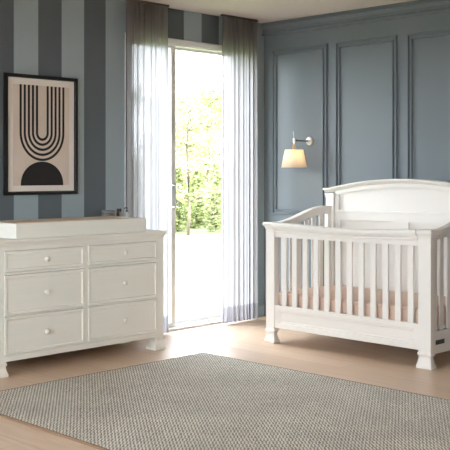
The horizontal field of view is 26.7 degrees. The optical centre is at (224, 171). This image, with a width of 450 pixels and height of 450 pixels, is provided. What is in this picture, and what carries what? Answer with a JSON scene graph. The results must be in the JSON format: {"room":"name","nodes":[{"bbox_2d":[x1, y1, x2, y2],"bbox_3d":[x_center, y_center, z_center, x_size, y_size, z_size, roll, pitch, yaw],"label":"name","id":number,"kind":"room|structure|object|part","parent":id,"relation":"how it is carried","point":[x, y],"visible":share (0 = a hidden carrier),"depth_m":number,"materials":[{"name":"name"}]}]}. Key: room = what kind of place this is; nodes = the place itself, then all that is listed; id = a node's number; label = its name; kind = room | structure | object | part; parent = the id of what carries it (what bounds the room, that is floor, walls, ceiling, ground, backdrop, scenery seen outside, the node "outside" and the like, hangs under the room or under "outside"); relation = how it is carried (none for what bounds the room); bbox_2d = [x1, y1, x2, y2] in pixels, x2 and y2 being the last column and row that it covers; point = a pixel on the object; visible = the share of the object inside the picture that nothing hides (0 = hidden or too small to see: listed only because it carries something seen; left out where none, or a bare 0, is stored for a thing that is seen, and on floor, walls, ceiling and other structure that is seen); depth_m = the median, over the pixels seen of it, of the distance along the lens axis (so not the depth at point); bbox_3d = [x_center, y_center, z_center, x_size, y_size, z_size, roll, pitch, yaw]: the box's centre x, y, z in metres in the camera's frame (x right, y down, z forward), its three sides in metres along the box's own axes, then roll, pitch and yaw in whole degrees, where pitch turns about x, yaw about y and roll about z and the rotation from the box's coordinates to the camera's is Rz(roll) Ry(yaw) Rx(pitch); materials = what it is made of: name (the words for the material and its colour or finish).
{"room":"children's room","nodes":[
{"label":"children's room","id":0,"kind":"room"},
{"bbox_2d":[0,0,263,301],"bbox_3d":[-2.423,-0.021,5.910,0.200,2.643,7.700,0,0,45],"label":"wall","id":1,"kind":"structure","parent":0,"point":[82,40],"depth_m":7.19,"materials":[{"name":"paint"}]},
{"bbox_2d":[3,72,77,194],"bbox_3d":[-1.326,-0.267,6.856,0.028,0.861,0.624,0,0,45],"label":"framed print","id":2,"kind":"object","parent":1,"relation":"attached to","point":[40,113],"visible":1,"depth_m":6.84,"materials":[{"name":"beige paper"}]},
{"bbox_2d":[125,32,221,330],"bbox_3d":[-0.318,0.103,8.021,0.230,2.394,1.506,0,0,45],"label":"door","id":3,"kind":"structure","parent":1,"relation":"in","point":[180,45],"depth_m":7.84,"materials":[{"name":"white paint"}]},
{"bbox_3d":[-0.596,0.114,7.689,0.036,2.312,0.495,0,0,45],"label":"sash frame","id":4,"kind":"part","parent":3,"relation":"part of","materials":[{"name":"white paint"}]},
{"bbox_3d":[-0.249,0.103,7.953,0.024,2.394,1.506,0,0,45],"label":"casing","id":5,"kind":"part","parent":3,"relation":"part of","materials":[{"name":"white paint"}]},
{"bbox_3d":[-0.409,0.200,7.819,0.053,0.220,0.044,0,0,45],"label":"handle","id":6,"kind":"part","parent":3,"relation":"part of","materials":[{"name":"silver metal"}]},
{"bbox_3d":[-0.174,0.114,8.202,0.036,2.312,0.898,0,0,45],"label":"sash frame","id":7,"kind":"part","parent":3,"relation":"part of","materials":[{"name":"white paint"}]},
{"bbox_2d":[258,302,263,316],"bbox_3d":[0.318,1.238,8.533,0.016,0.125,0.084,0,0,45],"label":"baseboard","id":8,"kind":"structure","parent":1,"relation":"attached to","point":[260,304],"depth_m":8.53,"materials":[{"name":"paint"}]},
{"bbox_2d":[0,316,449,449],"bbox_3d":[0.246,1.400,3.276,7.700,0.200,8.100,0,0,45],"label":"floor","id":9,"kind":"structure","parent":0,"point":[387,366],"depth_m":6.60,"materials":[{"name":"brown wood"}]},
{"bbox_2d":[0,229,166,377],"bbox_3d":[-1.109,0.865,6.612,0.522,0.870,1.444,0,0,45],"label":"dresser","id":10,"kind":"object","parent":9,"relation":"on","point":[60,294],"visible":0.99,"depth_m":6.41,"materials":[{"name":"white paint"}]},
{"bbox_3d":[-1.317,1.044,6.356,0.406,0.239,0.624,0,0,45],"label":"drawer","id":11,"kind":"part","parent":10,"relation":"part of","materials":[{"name":"white paint"}]},
{"bbox_3d":[-1.317,0.784,6.356,0.406,0.252,0.624,0,0,45],"label":"drawer","id":12,"kind":"part","parent":10,"relation":"part of","materials":[{"name":"white paint"}]},
{"bbox_3d":[-1.317,0.571,6.356,0.406,0.132,0.624,0,0,45],"label":"drawer","id":13,"kind":"part","parent":10,"relation":"part of","materials":[{"name":"white paint"}]},
{"bbox_2d":[0,216,145,238],"bbox_3d":[-1.068,0.381,6.579,0.316,0.098,1.096,0,0,45],"label":"tray","id":14,"kind":"object","parent":10,"relation":"on","point":[86,227],"visible":0.98,"depth_m":6.38,"materials":[{"name":"white paint"}]},
{"bbox_2d":[0,216,136,223],"bbox_3d":[-1.081,0.371,6.565,0.272,0.092,1.013,0,0,45],"label":"changing pad","id":15,"kind":"object","parent":14,"relation":"in","point":[101,217],"visible":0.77,"depth_m":6.56,"materials":[{"name":"beige fabric"}]},
{"bbox_2d":[101,210,114,215],"bbox_3d":[-0.875,0.358,7.091,0.102,0.144,0.102,0,0,45],"label":"jar","id":16,"kind":"object","parent":10,"relation":"on","point":[104,212],"visible":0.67,"depth_m":7.05,"materials":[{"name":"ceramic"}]},
{"bbox_3d":[-0.875,0.296,7.091,0.102,0.020,0.102,0,0,45],"label":"lid","id":17,"kind":"part","parent":16,"relation":"part of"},
{"bbox_3d":[-0.856,1.044,6.824,0.406,0.239,0.625,0,0,45],"label":"drawer","id":18,"kind":"part","parent":10,"relation":"part of","materials":[{"name":"white paint"}]},
{"bbox_3d":[-0.856,0.784,6.824,0.406,0.252,0.625,0,0,45],"label":"drawer","id":19,"kind":"part","parent":10,"relation":"part of","materials":[{"name":"white paint"}]},
{"bbox_3d":[-0.856,0.571,6.824,0.406,0.132,0.625,0,0,45],"label":"drawer","id":20,"kind":"part","parent":10,"relation":"part of","materials":[{"name":"white paint"}]},
{"bbox_2d":[124,207,128,216],"bbox_3d":[-0.754,0.349,7.213,0.038,0.161,0.056,0,0,45],"label":"pump bottle","id":21,"kind":"object","parent":10,"relation":"on","point":[126,210],"visible":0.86,"depth_m":7.21,"materials":[{"name":"white plastic"}]},
{"bbox_2d":[0,352,449,449],"bbox_3d":[0.203,1.293,5.029,2.937,0.012,1.958,0,0,45],"label":"area rug","id":22,"kind":"object","parent":9,"relation":"on","point":[200,401],"visible":1,"depth_m":5.14,"materials":[{"name":"grey carpet"}]},
{"bbox_2d":[262,179,449,369],"bbox_3d":[1.117,0.676,7.033,1.524,1.247,0.865,0,0,45],"label":"crib","id":23,"kind":"object","parent":9,"relation":"on","point":[386,235],"visible":0.93,"depth_m":6.94,"materials":[{"name":"white paint"}]},
{"bbox_3d":[0.358,0.869,7.235,0.104,0.862,0.063,0,0,45],"label":"post","id":24,"kind":"part","parent":23,"relation":"part of","materials":[{"name":"white paint"}]},
{"bbox_3d":[0.607,0.743,7.517,0.055,0.934,0.706,0,0,45],"label":"panel","id":25,"kind":"part","parent":23,"relation":"part of","materials":[{"name":"white paint"}]},
{"bbox_3d":[0.883,0.736,7.793,0.096,1.128,0.095,0,0,45],"label":"post","id":26,"kind":"part","parent":23,"relation":"part of","materials":[{"name":"white paint"}]},
{"bbox_3d":[0.858,0.783,6.762,1.494,0.800,0.114,0,0,45],"label":"rail","id":27,"kind":"part","parent":23,"relation":"part of","materials":[{"name":"white paint"}]},
{"bbox_2d":[279,285,445,324],"bbox_3d":[1.108,0.980,7.025,1.314,0.130,0.688,0,0,45],"label":"mattress","id":28,"kind":"object","parent":23,"relation":"on","point":[332,287],"visible":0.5,"depth_m":6.87,"materials":[{"name":"fabric"}]},
{"bbox_3d":[1.383,0.582,7.303,1.524,1.057,0.108,0,0,45],"label":"headboard","id":29,"kind":"part","parent":23,"relation":"part of","materials":[{"name":"white paint"}]},
{"bbox_3d":[1.332,0.869,6.274,0.117,0.862,0.063,0,0,45],"label":"post","id":30,"kind":"part","parent":23,"relation":"part of","materials":[{"name":"white paint"}]},
{"bbox_3d":[1.438,1.135,6.332,0.004,0.030,0.105,0,0,45],"label":"maker plate","id":31,"kind":"part","parent":23,"relation":"part of","materials":[{"name":"black metal"}]},
{"bbox_3d":[1.607,0.743,6.530,0.055,0.934,0.706,0,0,45],"label":"panel","id":32,"kind":"part","parent":23,"relation":"part of","materials":[{"name":"white paint"}]},
{"bbox_2d":[123,0,413,22],"bbox_3d":[0.246,-1.443,3.276,7.700,0.200,8.100,0,0,45],"label":"ceiling","id":33,"kind":"structure","parent":0,"point":[264,11],"depth_m":7.68,"materials":[{"name":"paint"}]},
{"bbox_2d":[125,0,168,332],"bbox_3d":[-0.612,-0.025,7.458,0.036,2.634,0.446,0,0,44],"label":"sheer curtain","id":34,"kind":"object","parent":33,"relation":"hanging from","point":[146,176],"visible":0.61,"depth_m":7.47,"materials":[{"name":"white fabric"}]},
{"bbox_2d":[221,14,257,323],"bbox_3d":[0.127,-0.025,8.207,0.038,2.634,0.450,0,0,45],"label":"sheer curtain","id":35,"kind":"object","parent":33,"relation":"hanging from","point":[239,34],"visible":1,"depth_m":8.21,"materials":[{"name":"white fabric"}]},
{"bbox_2d":[264,11,449,301],"bbox_3d":[2.950,-0.021,6.157,7.500,2.643,0.200,0,0,45],"label":"wall","id":36,"kind":"structure","parent":0,"point":[366,70],"depth_m":7.87,"materials":[{"name":"blue paint"}]},
{"bbox_2d":[281,131,312,167],"bbox_3d":[0.623,-0.192,8.087,0.220,0.307,0.322,0,0,45],"label":"wall lamp","id":37,"kind":"object","parent":36,"relation":"attached to","point":[292,158],"visible":1,"depth_m":7.98,"materials":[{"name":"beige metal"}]},
{"bbox_3d":[0.587,-0.114,8.051,0.220,0.152,0.220,0,0,45],"label":"lamp shade","id":38,"kind":"part","parent":37,"relation":"part of","materials":[{"name":"beige fabric"}]},
{"bbox_3d":[0.727,-0.268,8.193,0.076,0.076,0.024,0,0,45],"label":"wall plate","id":39,"kind":"part","parent":37,"relation":"part of","materials":[{"name":"silver metal"}]},
{"bbox_2d":[272,44,326,215],"bbox_3d":[0.646,-0.358,8.276,0.617,1.467,0.020,0,0,45],"label":"trim","id":40,"kind":"structure","parent":36,"relation":"attached to","point":[323,47],"depth_m":8.33,"materials":[{"name":"blue paint"}]},
{"bbox_2d":[279,240,323,292],"bbox_3d":[0.646,0.777,8.276,0.617,0.615,0.020,0,0,45],"label":"trim","id":41,"kind":"structure","parent":36,"relation":"attached to","point":[323,240],"depth_m":8.08,"materials":[{"name":"blue paint"}]},
{"bbox_2d":[261,0,449,35],"bbox_3d":[2.935,-1.286,6.000,7.300,0.113,0.044,0,0,45],"label":"trim","id":42,"kind":"structure","parent":36,"relation":"attached to","point":[416,7],"depth_m":7.82,"materials":[{"name":"blue paint"}]},
{"bbox_2d":[335,35,397,185],"bbox_3d":[1.153,-0.358,7.776,0.614,1.467,0.020,0,0,45],"label":"trim","id":43,"kind":"structure","parent":36,"relation":"attached to","point":[394,39],"depth_m":7.77,"materials":[{"name":"blue paint"}]},
{"bbox_2d":[407,29,449,178],"bbox_3d":[1.661,-0.358,7.274,0.614,1.467,0.020,0,0,45],"label":"trim","id":44,"kind":"structure","parent":36,"relation":"attached to","point":[411,36],"depth_m":7.46,"materials":[{"name":"blue paint"}]},
{"label":"outside","id":45,"kind":"structure","parent":0,"visible":0},
{"bbox_2d":[176,182,221,319],"bbox_3d":[-28.321,1.570,57.964,109.800,0.260,150.000,0,0,45],"label":"lawn","id":46,"kind":"structure","parent":45,"point":[198,254],"depth_m":13.57,"materials":[{"name":"white"}]},
{"bbox_2d":[176,115,194,178],"bbox_3d":[-2.126,-1.319,45.696,4.406,5.525,4.066,0,0,-17],"label":"tree","id":47,"kind":"object","parent":46,"relation":"on","point":[183,128],"visible":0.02,"depth_m":45.26,"materials":[{"name":"green plant"}]},
{"bbox_2d":[176,164,195,232],"bbox_3d":[-1.075,0.650,22.849,0.903,1.710,0.866,0,0,45],"label":"shrub","id":48,"kind":"object","parent":46,"relation":"on","point":[181,221],"visible":0.44,"depth_m":22.72,"materials":[{"name":"green plant"}]},
{"bbox_3d":[-1.156,0.747,22.737,0.430,1.430,0.356,0,0,9],"label":"stem","id":49,"kind":"part","parent":48,"relation":"part of","materials":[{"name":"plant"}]},
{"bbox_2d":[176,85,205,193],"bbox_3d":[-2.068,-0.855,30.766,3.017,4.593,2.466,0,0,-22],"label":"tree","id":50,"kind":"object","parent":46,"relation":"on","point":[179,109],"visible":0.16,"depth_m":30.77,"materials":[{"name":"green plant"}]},
{"bbox_2d":[182,169,207,227],"bbox_3d":[-0.662,0.677,24.353,0.859,1.638,0.905,0,0,-28],"label":"shrub","id":51,"kind":"object","parent":46,"relation":"on","point":[197,219],"visible":0.6,"depth_m":24.18,"materials":[{"name":"green plant"}]},
{"bbox_3d":[-0.655,0.824,24.322,0.490,1.277,0.387,0,0,-7],"label":"stem","id":52,"kind":"part","parent":51,"relation":"part of","materials":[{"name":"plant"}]},
{"bbox_2d":[176,57,220,235],"bbox_3d":[-0.884,-0.592,21.435,1.443,4.068,1.585,0,0,12],"label":"tree","id":53,"kind":"object","parent":46,"relation":"on","point":[188,144],"visible":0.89,"depth_m":21.46,"materials":[{"name":"green plant"}]},
{"bbox_2d":[176,75,221,213],"bbox_3d":[-0.719,-0.717,27.431,2.679,4.322,2.124,0,0,24],"label":"tree","id":54,"kind":"object","parent":46,"relation":"on","point":[208,102],"visible":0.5,"depth_m":27.21,"materials":[{"name":"green plant"}]},
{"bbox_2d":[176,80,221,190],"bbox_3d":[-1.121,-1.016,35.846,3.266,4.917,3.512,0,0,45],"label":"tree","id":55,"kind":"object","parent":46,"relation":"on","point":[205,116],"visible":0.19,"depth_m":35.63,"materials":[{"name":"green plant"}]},
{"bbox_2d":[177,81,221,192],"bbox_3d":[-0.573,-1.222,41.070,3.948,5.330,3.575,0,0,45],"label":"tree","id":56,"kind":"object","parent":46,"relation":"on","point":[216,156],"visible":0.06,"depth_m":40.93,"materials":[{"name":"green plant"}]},
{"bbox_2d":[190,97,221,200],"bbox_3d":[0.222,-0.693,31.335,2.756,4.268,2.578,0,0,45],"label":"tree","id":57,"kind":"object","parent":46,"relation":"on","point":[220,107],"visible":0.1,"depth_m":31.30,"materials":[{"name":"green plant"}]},
{"bbox_2d":[202,158,221,231],"bbox_3d":[-0.266,0.593,22.812,0.860,1.885,0.892,0,0,45],"label":"shrub","id":58,"kind":"object","parent":46,"relation":"on","point":[213,221],"visible":0.75,"depth_m":22.69,"materials":[{"name":"green plant"}]},
{"bbox_3d":[-0.291,0.701,22.694,0.484,1.524,0.303,0,0,-5],"label":"stem","id":59,"kind":"part","parent":58,"relation":"part of","materials":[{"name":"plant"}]}
]}

